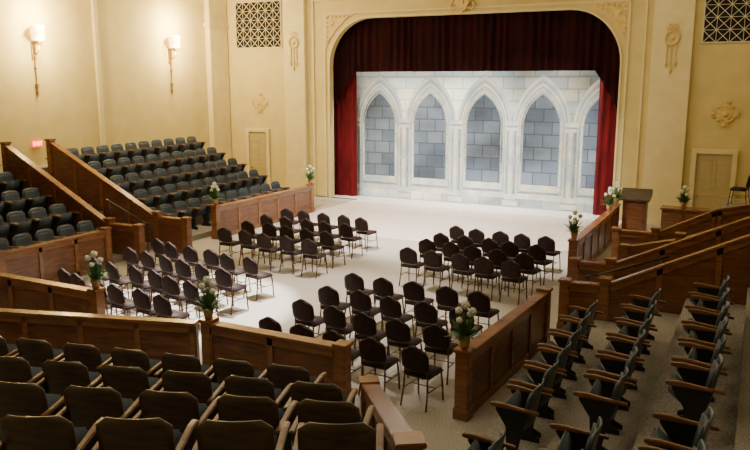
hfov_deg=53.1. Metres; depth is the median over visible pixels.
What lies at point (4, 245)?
backrest cushion
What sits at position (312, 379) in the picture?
seat cushion
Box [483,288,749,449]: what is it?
floor
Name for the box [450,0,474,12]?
crest
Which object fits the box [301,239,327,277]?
banquet chair
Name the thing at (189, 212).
seat cushion
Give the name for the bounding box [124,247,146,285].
banquet chair
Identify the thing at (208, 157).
seat cushion
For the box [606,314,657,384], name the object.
seat
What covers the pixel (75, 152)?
backrest cushion
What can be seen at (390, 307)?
banquet chair
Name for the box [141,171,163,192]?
seat
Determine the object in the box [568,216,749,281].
partition wall
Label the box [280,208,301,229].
banquet chair
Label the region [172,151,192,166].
seat
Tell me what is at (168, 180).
seat cushion
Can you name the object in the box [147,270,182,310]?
banquet chair
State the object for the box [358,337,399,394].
banquet chair
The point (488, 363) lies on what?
partition wall
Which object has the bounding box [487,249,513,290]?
banquet chair
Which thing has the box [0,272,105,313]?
partition wall
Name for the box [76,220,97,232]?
seat
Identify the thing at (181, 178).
seat cushion
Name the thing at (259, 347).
partition wall
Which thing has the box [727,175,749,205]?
banquet chair
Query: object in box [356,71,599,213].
backdrop
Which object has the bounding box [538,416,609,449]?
seat
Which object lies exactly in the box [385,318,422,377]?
banquet chair
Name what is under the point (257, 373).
seat cushion
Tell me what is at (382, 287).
banquet chair
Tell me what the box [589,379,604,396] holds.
seat cushion
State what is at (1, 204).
seat cushion
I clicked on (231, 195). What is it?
backrest cushion
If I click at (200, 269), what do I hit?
banquet chair
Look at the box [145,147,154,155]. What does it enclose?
seat cushion
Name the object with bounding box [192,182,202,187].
backrest cushion
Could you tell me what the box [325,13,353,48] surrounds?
ornament
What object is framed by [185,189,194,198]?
seat cushion
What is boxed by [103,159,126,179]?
seat
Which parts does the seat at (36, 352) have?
armrest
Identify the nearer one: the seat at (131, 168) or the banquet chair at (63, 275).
the banquet chair at (63, 275)
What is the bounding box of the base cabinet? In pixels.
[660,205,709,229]
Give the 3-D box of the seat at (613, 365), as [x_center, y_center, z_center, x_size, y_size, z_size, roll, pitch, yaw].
[2.790,1.842,8.740,0.558,0.865,0.594,5,12,25]
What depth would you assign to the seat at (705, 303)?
10.16 m
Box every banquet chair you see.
[57,268,91,287]
[70,273,105,306]
[89,257,123,292]
[91,281,128,314]
[105,261,137,297]
[106,283,144,316]
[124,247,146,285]
[128,265,161,300]
[132,288,155,316]
[140,251,161,293]
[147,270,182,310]
[152,238,179,276]
[152,294,189,318]
[159,254,181,286]
[161,275,197,317]
[164,242,193,281]
[175,259,206,289]
[182,280,218,328]
[183,245,212,285]
[194,263,227,303]
[203,249,233,290]
[215,268,248,314]
[217,227,243,257]
[219,253,250,296]
[238,230,264,264]
[241,220,259,255]
[242,256,274,300]
[256,233,283,270]
[258,316,281,331]
[260,214,279,244]
[262,222,279,257]
[279,216,300,233]
[279,225,300,259]
[279,235,305,274]
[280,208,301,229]
[289,323,314,337]
[292,299,327,337]
[298,210,317,238]
[299,228,325,262]
[301,218,324,249]
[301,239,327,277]
[317,213,339,242]
[318,221,341,256]
[318,285,350,332]
[319,231,345,268]
[322,330,363,374]
[323,305,359,341]
[337,214,360,248]
[338,223,362,258]
[344,273,374,314]
[349,290,383,337]
[352,312,389,365]
[354,217,377,251]
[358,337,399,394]
[373,277,403,317]
[379,296,414,348]
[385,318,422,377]
[399,247,425,285]
[400,346,443,411]
[403,281,433,330]
[414,301,448,336]
[418,238,442,277]
[421,324,457,384]
[423,250,449,287]
[433,232,448,270]
[436,286,460,336]
[441,241,467,281]
[449,225,464,254]
[449,306,482,344]
[451,253,478,296]
[457,235,472,266]
[463,245,487,286]
[467,291,499,326]
[468,228,484,253]
[473,256,499,300]
[481,238,497,256]
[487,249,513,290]
[492,231,508,249]
[499,241,518,278]
[499,260,527,304]
[513,252,541,295]
[514,233,530,252]
[527,244,553,285]
[537,236,560,271]
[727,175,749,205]
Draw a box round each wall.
[0,0,209,170]
[0,141,144,260]
[0,227,113,281]
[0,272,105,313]
[0,308,199,360]
[44,138,191,252]
[198,317,353,396]
[209,183,314,239]
[226,0,749,219]
[358,375,426,449]
[452,286,552,421]
[556,234,749,328]
[566,203,620,276]
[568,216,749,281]
[611,204,749,260]
[619,231,703,259]
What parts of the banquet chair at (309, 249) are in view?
backrest, seat, leg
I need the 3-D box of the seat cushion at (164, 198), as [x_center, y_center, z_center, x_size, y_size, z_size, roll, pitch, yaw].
[-6.325,-0.759,22.294,0.055,0.300,0.450,22,19,22]
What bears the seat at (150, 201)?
on the floor at (201, 232)
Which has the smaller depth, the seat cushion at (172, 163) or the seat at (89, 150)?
the seat at (89, 150)
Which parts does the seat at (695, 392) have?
armrest, armrest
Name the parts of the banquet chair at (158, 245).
backrest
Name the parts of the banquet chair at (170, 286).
backrest, seat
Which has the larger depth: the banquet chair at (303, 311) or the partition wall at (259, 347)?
the banquet chair at (303, 311)
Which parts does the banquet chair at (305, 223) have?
backrest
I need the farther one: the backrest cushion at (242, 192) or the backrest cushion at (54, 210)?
the backrest cushion at (242, 192)
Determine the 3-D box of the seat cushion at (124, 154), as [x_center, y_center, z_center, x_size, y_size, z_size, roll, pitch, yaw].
[-8.256,-2.292,24.532,0.055,0.300,0.450,22,19,22]
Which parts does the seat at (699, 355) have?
armrest, armrest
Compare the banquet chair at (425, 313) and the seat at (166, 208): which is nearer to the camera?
the banquet chair at (425, 313)
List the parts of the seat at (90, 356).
armrest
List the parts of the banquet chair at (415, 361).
leg, backrest, seat, leg, leg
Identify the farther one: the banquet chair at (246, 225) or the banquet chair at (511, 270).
the banquet chair at (246, 225)
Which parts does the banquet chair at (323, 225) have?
backrest, seat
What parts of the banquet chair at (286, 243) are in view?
backrest, seat, leg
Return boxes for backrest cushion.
[0,174,14,181]
[0,241,9,250]
[3,193,19,200]
[8,214,25,222]
[14,236,32,245]
[24,190,39,197]
[30,210,46,218]
[37,232,54,240]
[50,206,66,214]
[58,227,74,235]
[69,150,78,155]
[78,223,93,231]
[82,148,94,153]
[89,163,101,169]
[97,147,109,152]
[104,161,116,167]
[112,146,123,150]
[112,177,124,183]
[119,160,130,165]
[126,144,136,149]
[127,175,139,180]
[134,158,144,163]
[136,191,147,198]
[139,143,149,147]
[142,173,153,178]
[147,156,157,161]
[151,189,162,195]
[152,142,161,146]
[156,171,166,176]
[160,155,170,159]
[161,206,172,213]
[164,140,173,144]
[165,186,176,192]
[169,169,179,174]
[173,153,182,158]
[175,203,186,209]
[176,139,185,143]
[179,184,189,189]
[182,167,192,172]
[185,152,194,156]
[188,138,196,142]
[190,200,200,206]
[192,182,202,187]
[195,165,204,170]
[197,150,205,154]
[203,197,212,203]
[205,179,213,184]
[206,163,215,168]
[208,149,216,153]
[217,177,226,182]
[218,162,226,166]
[218,195,225,200]
[228,175,237,180]
[228,192,237,198]
[229,160,237,164]
[239,173,247,178]
[240,190,248,195]
[250,171,258,176]
[251,188,259,193]
[262,185,270,190]
[272,183,279,188]
[525,383,539,408]
[585,423,597,449]
[611,372,624,398]
[623,351,633,371]
[632,334,641,350]
[691,412,709,447]
[705,359,719,387]
[710,339,722,363]
[713,321,724,343]
[715,306,725,325]
[717,292,725,310]
[718,280,725,296]
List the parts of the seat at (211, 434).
armrest, armrest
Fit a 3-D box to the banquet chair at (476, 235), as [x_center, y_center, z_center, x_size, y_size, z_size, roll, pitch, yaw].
[2.596,0.501,18.701,0.440,0.923,0.541,6,13,29]
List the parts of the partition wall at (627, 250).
post, panel, cap rail, post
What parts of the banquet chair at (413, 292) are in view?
backrest, seat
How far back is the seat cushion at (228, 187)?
24.98 m
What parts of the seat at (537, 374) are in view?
armrest, armrest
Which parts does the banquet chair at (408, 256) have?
backrest, seat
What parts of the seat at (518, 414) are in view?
armrest, armrest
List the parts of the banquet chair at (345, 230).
backrest, seat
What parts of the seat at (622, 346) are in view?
armrest, armrest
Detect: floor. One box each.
[0,171,150,250]
[0,210,122,262]
[38,150,265,246]
[81,195,660,449]
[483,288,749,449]
[721,201,748,207]
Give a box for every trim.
[90,0,105,144]
[203,16,228,28]
[204,0,231,164]
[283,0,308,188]
[312,0,648,197]
[328,7,621,198]
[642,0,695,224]
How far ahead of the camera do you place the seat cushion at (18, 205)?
18.99 m
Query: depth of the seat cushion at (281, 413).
6.42 m
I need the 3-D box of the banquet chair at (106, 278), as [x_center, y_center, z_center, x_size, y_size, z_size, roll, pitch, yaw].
[-5.630,1.085,15.682,0.440,0.923,0.541,9,14,39]
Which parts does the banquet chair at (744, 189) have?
seat, backrest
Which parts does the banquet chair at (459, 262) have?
backrest, seat, leg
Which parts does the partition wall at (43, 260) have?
post, cap rail, post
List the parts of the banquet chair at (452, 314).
backrest, seat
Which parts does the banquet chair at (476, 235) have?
backrest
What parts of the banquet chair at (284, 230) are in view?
backrest, seat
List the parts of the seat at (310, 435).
armrest, armrest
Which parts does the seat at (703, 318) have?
armrest, armrest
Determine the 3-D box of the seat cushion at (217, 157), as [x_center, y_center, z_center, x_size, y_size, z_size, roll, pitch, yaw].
[-5.766,-2.468,27.343,0.055,0.300,0.450,22,19,22]
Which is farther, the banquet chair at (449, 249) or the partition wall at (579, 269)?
the banquet chair at (449, 249)
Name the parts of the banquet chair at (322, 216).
backrest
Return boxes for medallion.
[251,93,267,112]
[711,101,739,126]
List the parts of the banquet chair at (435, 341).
backrest, seat, leg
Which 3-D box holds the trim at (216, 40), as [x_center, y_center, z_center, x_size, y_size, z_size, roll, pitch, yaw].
[-6.279,-5.804,30.029,0.240,8.980,1.100,6,12,26]
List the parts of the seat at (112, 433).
armrest, armrest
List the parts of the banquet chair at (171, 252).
backrest, seat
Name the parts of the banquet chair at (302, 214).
backrest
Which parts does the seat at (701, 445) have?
armrest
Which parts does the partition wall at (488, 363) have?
post, panel, cap rail, post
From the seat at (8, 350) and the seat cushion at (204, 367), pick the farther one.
the seat at (8, 350)
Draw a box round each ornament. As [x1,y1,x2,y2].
[288,31,297,70]
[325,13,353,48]
[589,1,628,41]
[664,23,679,73]
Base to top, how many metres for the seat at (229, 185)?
0.865 m
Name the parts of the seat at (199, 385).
armrest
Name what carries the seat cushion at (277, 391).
on the seat at (234, 385)
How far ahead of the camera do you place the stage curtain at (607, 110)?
24.74 m
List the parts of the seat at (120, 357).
armrest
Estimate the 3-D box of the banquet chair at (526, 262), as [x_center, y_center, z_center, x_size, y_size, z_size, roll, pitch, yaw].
[3.289,0.996,16.145,0.440,0.923,0.541,8,13,34]
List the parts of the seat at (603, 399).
armrest, armrest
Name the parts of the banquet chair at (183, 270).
backrest, seat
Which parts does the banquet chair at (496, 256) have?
backrest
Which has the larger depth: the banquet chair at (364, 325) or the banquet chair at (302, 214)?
the banquet chair at (302, 214)
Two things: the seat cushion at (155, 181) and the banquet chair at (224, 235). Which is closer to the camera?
the banquet chair at (224, 235)
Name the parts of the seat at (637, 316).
armrest, armrest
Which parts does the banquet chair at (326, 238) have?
backrest, seat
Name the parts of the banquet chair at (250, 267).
leg, backrest, leg, seat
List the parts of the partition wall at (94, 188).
post, cap rail, post, post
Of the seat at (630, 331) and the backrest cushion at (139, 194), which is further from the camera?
the backrest cushion at (139, 194)
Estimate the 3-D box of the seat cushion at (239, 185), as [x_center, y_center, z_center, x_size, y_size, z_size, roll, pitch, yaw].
[-4.664,-1.378,25.496,0.055,0.300,0.450,22,19,22]
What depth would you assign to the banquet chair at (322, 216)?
20.69 m
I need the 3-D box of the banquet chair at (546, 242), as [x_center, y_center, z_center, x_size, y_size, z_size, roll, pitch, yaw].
[4.130,0.670,17.830,0.440,0.923,0.541,7,13,33]
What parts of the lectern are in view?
panel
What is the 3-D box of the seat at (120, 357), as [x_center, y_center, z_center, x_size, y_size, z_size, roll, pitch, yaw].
[-2.911,1.876,9.275,0.616,0.895,0.558,3,11,17]
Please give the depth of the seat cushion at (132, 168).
23.58 m
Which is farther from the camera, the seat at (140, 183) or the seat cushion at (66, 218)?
the seat at (140, 183)
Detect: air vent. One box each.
[234,0,281,48]
[701,0,749,42]
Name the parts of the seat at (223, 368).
armrest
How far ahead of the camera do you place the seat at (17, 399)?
6.41 m
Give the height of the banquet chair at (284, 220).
0.923 m
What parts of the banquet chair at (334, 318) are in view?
backrest, seat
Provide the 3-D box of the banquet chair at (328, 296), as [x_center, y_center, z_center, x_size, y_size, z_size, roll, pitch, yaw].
[-0.736,1.488,13.595,0.440,0.923,0.541,6,12,28]
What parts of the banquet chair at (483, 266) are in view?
backrest, seat, leg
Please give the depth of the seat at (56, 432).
5.05 m
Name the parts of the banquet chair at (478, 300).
backrest, seat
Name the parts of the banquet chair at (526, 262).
backrest, seat, leg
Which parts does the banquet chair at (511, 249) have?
backrest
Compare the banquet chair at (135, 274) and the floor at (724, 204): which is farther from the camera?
the floor at (724, 204)
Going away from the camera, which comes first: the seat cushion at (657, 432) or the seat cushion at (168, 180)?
the seat cushion at (657, 432)
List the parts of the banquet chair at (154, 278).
backrest, seat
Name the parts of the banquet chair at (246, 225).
backrest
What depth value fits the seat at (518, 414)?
8.38 m
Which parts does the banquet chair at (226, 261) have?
backrest, seat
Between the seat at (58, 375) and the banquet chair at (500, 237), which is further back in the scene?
the banquet chair at (500, 237)
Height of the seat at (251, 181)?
0.865 m
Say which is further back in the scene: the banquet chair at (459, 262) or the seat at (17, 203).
the seat at (17, 203)
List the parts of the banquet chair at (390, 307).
backrest, seat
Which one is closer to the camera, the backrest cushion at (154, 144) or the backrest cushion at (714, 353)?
the backrest cushion at (714, 353)
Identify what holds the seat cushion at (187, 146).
on the seat at (180, 140)
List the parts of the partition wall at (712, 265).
post, post, cap rail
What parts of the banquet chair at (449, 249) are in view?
backrest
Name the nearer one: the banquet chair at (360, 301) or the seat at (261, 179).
the banquet chair at (360, 301)
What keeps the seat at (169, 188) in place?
on the floor at (201, 232)
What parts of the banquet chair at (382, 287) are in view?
backrest, seat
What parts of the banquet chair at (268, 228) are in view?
backrest, seat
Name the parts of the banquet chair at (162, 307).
backrest, seat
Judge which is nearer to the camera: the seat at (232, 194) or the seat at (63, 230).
the seat at (63, 230)
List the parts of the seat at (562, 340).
armrest, armrest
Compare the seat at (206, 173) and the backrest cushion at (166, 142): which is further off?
the backrest cushion at (166, 142)
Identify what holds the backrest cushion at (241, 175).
on the seat at (251, 181)
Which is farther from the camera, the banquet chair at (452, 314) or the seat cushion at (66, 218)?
the seat cushion at (66, 218)
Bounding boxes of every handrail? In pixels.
[106,199,150,251]
[586,255,669,281]
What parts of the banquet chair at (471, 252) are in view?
backrest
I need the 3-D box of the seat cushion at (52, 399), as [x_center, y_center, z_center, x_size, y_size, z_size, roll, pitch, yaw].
[-3.031,1.661,6.729,0.468,0.300,0.055,2,-7,10]
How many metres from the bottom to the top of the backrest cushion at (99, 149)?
0.350 m
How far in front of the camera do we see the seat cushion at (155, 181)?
23.23 m
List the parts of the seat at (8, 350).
armrest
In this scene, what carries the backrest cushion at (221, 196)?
on the seat at (222, 196)
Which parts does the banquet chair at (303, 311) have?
backrest, seat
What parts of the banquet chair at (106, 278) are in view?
backrest, seat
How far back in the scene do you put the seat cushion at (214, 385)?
7.78 m
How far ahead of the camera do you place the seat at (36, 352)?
9.37 m
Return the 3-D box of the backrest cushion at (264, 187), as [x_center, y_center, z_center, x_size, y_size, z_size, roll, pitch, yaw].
[-3.734,-1.165,25.706,0.135,0.350,0.450,6,12,26]
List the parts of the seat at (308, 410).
armrest, armrest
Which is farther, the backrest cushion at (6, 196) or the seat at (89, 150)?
the seat at (89, 150)
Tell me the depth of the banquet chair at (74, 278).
14.13 m
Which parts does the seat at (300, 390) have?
armrest, armrest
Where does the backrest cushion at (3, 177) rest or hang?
on the seat at (11, 184)
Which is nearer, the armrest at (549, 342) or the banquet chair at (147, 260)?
the armrest at (549, 342)
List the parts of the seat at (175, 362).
armrest, armrest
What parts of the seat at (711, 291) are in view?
armrest, armrest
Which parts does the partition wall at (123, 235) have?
post, cap rail, post, post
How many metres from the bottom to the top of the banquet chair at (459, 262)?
0.923 m
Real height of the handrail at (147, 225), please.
1.397 m
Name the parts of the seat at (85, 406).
armrest, armrest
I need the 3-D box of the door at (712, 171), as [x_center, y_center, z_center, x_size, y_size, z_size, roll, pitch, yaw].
[10.300,-1.097,22.957,1.280,2.440,0.110,6,12,26]
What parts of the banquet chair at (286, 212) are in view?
backrest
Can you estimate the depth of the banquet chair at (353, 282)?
14.25 m
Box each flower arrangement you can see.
[78,251,107,288]
[194,276,226,319]
[207,182,223,204]
[304,165,315,183]
[445,300,486,348]
[563,210,585,238]
[599,187,617,210]
[612,181,623,203]
[676,185,692,207]
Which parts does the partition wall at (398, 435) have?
panel, cap rail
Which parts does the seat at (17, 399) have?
armrest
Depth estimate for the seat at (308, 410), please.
6.03 m
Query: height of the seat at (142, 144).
0.865 m
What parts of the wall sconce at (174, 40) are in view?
stem, lamp shade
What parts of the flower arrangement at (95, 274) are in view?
pot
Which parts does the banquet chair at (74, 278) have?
backrest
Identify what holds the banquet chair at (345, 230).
on the floor at (440, 431)
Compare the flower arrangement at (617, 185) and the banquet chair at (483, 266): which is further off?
the flower arrangement at (617, 185)
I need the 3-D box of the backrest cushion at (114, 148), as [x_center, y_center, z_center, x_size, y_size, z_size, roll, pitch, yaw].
[-8.432,-2.417,24.599,0.135,0.350,0.450,6,12,26]
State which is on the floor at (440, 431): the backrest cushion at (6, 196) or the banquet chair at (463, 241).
the banquet chair at (463, 241)
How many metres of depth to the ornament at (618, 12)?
23.34 m
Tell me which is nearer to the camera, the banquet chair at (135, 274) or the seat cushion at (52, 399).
the seat cushion at (52, 399)
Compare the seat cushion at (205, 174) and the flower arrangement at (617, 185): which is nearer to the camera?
the flower arrangement at (617, 185)
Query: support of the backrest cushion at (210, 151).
on the seat at (210, 150)
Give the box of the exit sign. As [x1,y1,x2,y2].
[31,140,42,146]
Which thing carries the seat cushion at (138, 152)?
on the seat at (129, 145)
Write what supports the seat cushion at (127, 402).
on the seat at (85, 406)
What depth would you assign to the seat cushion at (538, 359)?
10.03 m
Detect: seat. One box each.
[0,172,25,197]
[0,182,5,200]
[0,190,31,217]
[0,201,10,222]
[0,215,16,245]
[0,238,20,250]
[0,336,17,356]
[0,356,43,387]
[0,381,65,418]
[0,414,104,449]
[4,211,38,240]
[10,233,42,246]
[11,337,64,366]
[22,187,51,217]
[26,207,59,240]
[33,229,64,241]
[36,360,101,396]
[49,204,78,235]
[54,224,84,236]
[56,385,140,430]
[60,342,111,373]
[66,148,89,162]
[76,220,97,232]
[81,146,104,163]
[87,161,111,178]
[91,417,198,449]
[96,145,119,167]
[97,364,162,400]
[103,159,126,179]
[109,347,161,378]
[110,175,135,192]
[111,143,133,165]
[118,158,141,180]
[124,173,149,195]
[125,142,146,160]
[132,156,154,175]
[132,389,220,443]
[134,189,159,206]
[138,141,159,159]
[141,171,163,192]
[146,154,167,171]
[149,187,173,208]
[149,207,169,215]
[151,140,171,154]
[154,352,213,381]
[155,169,177,187]
[159,153,180,169]
[159,204,184,217]
[160,370,225,406]
[163,138,183,153]
[164,184,187,204]
[168,167,190,184]
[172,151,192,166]
[173,201,198,229]
[175,137,194,151]
[177,182,200,200]
[181,165,202,181]
[184,150,204,164]
[187,136,205,150]
[187,198,209,228]
[191,179,211,197]
[192,419,289,449]
[193,163,214,179]
[195,148,215,162]
[201,195,224,225]
[203,177,225,193]
[205,161,225,176]
[207,147,225,160]
[210,358,267,384]
[213,394,297,449]
[216,175,236,198]
[217,160,236,174]
[217,193,236,202]
[222,375,292,411]
[227,173,247,189]
[227,190,248,200]
[228,158,246,172]
[238,171,257,193]
[238,188,259,197]
[249,170,267,187]
[250,186,270,195]
[260,183,280,192]
[267,363,326,390]
[271,181,289,190]
[283,381,357,445]
[289,398,374,434]
[292,422,383,449]
[462,427,515,449]
[490,378,552,449]
[508,358,566,437]
[524,341,578,414]
[537,326,588,393]
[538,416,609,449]
[548,312,596,375]
[558,300,603,358]
[573,367,634,449]
[586,346,643,429]
[597,329,650,405]
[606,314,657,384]
[614,300,662,365]
[620,288,666,348]
[638,439,706,449]
[644,406,719,449]
[665,354,727,421]
[671,334,731,415]
[677,316,731,396]
[681,301,734,333]
[685,287,734,320]
[687,275,733,305]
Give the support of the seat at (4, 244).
on the floor at (116, 257)
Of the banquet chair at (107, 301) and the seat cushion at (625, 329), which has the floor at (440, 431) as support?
the banquet chair at (107, 301)
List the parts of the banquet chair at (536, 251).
backrest, seat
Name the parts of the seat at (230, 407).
armrest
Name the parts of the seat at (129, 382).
armrest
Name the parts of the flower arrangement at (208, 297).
pot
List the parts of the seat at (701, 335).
armrest, armrest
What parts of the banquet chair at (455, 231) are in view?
backrest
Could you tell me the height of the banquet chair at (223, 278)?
0.923 m
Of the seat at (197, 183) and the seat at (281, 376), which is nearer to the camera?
the seat at (281, 376)
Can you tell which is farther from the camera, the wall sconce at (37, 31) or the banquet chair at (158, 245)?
the wall sconce at (37, 31)
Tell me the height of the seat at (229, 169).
0.865 m
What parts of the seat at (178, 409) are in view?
armrest, armrest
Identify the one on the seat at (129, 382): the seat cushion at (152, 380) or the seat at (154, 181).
the seat cushion at (152, 380)
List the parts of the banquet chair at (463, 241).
backrest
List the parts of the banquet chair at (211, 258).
backrest, seat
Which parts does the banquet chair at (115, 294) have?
backrest, seat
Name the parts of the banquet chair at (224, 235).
backrest, seat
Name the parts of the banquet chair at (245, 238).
backrest, seat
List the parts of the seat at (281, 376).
armrest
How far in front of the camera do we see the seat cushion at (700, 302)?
10.28 m
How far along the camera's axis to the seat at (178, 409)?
6.23 m
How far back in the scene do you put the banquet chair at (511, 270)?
15.28 m
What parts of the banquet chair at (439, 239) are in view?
backrest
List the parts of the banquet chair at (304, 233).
backrest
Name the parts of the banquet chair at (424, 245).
backrest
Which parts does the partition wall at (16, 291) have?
cap rail, post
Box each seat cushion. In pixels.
[0,202,3,213]
[0,224,9,236]
[4,180,19,191]
[7,344,16,351]
[9,199,24,211]
[15,220,31,233]
[30,196,44,208]
[30,366,41,376]
[37,216,52,229]
[45,393,60,407]
[53,349,62,356]
[57,212,71,225]
[74,427,87,444]
[76,155,83,160]
[88,153,99,161]
[89,372,100,381]
[97,168,106,176]
[101,354,110,362]
[103,152,113,160]
[110,166,121,176]
[117,150,127,159]
[120,182,129,191]
[122,398,134,412]
[125,164,135,174]
[131,149,141,157]
[133,180,144,190]
[139,163,149,172]
[144,197,153,206]
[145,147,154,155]
[148,178,158,187]
[148,377,158,387]
[149,359,159,367]
[153,161,162,170]
[157,146,166,154]
[157,194,167,204]
[162,175,171,185]
[166,159,175,168]
[169,212,178,216]
[170,144,178,152]
[171,191,181,201]
[173,429,181,446]
[175,173,184,182]
[178,157,187,166]
[181,143,189,151]
[183,208,192,216]
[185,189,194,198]
[188,171,197,180]
[190,156,199,164]
[193,142,200,150]
[196,205,205,215]
[198,186,207,196]
[198,403,207,417]
[200,169,208,178]
[201,364,209,372]
[202,154,210,162]
[211,382,219,392]
[212,168,220,176]
[213,153,220,160]
[222,182,231,191]
[223,166,231,174]
[234,164,241,172]
[234,180,242,188]
[245,178,252,186]
[254,370,261,377]
[255,176,263,184]
[274,388,281,398]
[278,408,284,420]
[310,376,315,382]
[467,439,480,449]
[506,390,524,408]
[518,374,533,383]
[533,356,547,364]
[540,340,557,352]
[557,430,573,449]
[561,322,573,332]
[569,309,580,318]
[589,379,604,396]
[593,364,606,371]
[618,325,629,335]
[648,426,673,445]
[668,373,682,401]
[687,347,698,360]
[688,330,698,339]
[697,299,705,307]
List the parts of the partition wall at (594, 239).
post, panel, cap rail, post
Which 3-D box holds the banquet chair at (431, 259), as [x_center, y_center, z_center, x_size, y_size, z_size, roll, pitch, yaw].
[1.339,0.953,16.366,0.440,0.923,0.541,7,13,33]
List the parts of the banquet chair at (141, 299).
backrest, seat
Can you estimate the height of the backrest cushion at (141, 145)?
0.350 m
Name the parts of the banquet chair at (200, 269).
backrest, seat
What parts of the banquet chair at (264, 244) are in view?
backrest, seat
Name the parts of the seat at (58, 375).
armrest, armrest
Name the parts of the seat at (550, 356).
armrest, armrest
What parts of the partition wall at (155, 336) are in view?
cap rail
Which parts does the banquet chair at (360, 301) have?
backrest, seat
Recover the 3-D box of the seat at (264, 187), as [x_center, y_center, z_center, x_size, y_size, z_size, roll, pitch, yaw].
[-3.614,-0.974,25.681,0.558,0.865,0.594,6,12,26]
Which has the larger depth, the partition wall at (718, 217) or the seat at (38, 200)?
the seat at (38, 200)
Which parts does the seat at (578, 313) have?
armrest, armrest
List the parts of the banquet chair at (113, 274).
backrest, seat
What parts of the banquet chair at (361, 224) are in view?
backrest, seat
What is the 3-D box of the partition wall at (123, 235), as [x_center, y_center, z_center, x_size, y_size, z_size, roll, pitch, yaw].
[-7.992,-0.669,19.679,4.920,2.845,0.240,6,12,26]
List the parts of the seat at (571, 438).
armrest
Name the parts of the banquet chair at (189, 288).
backrest, seat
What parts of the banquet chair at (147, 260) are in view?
backrest, seat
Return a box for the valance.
[333,10,619,107]
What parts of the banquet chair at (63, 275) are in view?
backrest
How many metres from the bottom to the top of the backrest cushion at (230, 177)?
0.350 m
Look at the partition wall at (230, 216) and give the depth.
23.24 m
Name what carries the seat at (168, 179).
on the floor at (201, 232)
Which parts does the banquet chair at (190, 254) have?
backrest, seat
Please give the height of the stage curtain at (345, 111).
6.960 m
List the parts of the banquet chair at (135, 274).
backrest, seat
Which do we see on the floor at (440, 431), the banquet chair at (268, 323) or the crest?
the banquet chair at (268, 323)
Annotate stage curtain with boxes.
[334,72,356,195]
[593,79,616,214]
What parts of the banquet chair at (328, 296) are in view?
leg, backrest, seat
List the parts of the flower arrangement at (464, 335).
pot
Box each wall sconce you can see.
[30,22,44,96]
[168,34,179,93]
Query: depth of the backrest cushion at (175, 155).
25.80 m
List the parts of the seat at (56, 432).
armrest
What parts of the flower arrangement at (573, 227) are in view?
pot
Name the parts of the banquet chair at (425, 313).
backrest, seat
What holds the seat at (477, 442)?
on the floor at (732, 409)
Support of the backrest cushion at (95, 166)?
on the seat at (96, 165)
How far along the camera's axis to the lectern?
21.87 m
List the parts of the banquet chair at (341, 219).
backrest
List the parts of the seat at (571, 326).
armrest, armrest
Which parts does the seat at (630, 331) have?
armrest, armrest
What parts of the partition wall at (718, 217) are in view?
post, post, cap rail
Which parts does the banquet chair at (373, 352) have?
leg, backrest, seat, leg, leg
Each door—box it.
[245,128,270,188]
[687,148,737,210]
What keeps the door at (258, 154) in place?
in the wall at (720, 72)
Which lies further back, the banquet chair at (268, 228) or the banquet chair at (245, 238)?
the banquet chair at (268, 228)
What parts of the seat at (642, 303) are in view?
armrest, armrest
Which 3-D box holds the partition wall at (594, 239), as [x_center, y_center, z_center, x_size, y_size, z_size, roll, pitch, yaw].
[5.712,0.339,19.335,0.240,0.995,5.720,6,12,26]
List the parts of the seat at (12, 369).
armrest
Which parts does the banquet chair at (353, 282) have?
backrest, seat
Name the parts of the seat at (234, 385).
armrest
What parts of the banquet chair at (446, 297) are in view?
backrest, seat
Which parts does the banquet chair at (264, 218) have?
backrest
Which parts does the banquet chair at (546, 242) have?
backrest, seat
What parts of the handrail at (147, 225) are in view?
rail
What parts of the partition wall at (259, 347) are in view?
post, panel, cap rail, post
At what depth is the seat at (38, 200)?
19.60 m
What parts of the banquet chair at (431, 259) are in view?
backrest, seat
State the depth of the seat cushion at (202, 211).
22.45 m
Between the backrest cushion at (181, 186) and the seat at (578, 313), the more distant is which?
the backrest cushion at (181, 186)
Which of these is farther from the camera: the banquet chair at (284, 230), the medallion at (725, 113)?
the medallion at (725, 113)
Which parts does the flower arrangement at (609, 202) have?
pot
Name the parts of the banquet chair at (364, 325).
leg, backrest, seat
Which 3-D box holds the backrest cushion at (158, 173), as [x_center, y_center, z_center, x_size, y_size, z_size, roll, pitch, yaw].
[-6.775,-1.533,23.818,0.135,0.350,0.450,6,12,26]
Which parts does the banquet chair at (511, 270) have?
leg, backrest, seat, leg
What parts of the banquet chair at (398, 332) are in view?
backrest, seat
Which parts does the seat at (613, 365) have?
armrest, armrest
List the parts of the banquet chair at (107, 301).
backrest, leg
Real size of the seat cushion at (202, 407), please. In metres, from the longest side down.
0.468 x 0.300 x 0.055 m
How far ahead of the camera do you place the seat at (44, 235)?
17.82 m
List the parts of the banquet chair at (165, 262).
backrest, seat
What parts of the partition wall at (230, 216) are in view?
post, cap rail, post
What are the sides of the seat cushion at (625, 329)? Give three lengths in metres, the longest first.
0.450 x 0.300 x 0.055 m
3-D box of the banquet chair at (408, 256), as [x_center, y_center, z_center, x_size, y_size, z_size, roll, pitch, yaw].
[0.827,0.893,16.676,0.440,0.923,0.541,6,13,29]
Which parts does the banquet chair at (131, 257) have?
backrest, seat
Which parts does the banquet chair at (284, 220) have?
backrest, seat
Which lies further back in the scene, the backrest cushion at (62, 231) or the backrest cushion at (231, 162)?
the backrest cushion at (231, 162)
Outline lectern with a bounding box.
[619,187,652,230]
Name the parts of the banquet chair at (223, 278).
backrest, leg, seat, leg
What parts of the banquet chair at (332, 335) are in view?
backrest, seat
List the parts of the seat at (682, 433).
armrest, armrest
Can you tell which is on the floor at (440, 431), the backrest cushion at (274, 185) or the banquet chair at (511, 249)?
the banquet chair at (511, 249)
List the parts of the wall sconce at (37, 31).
stem, lamp shade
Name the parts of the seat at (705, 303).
armrest, armrest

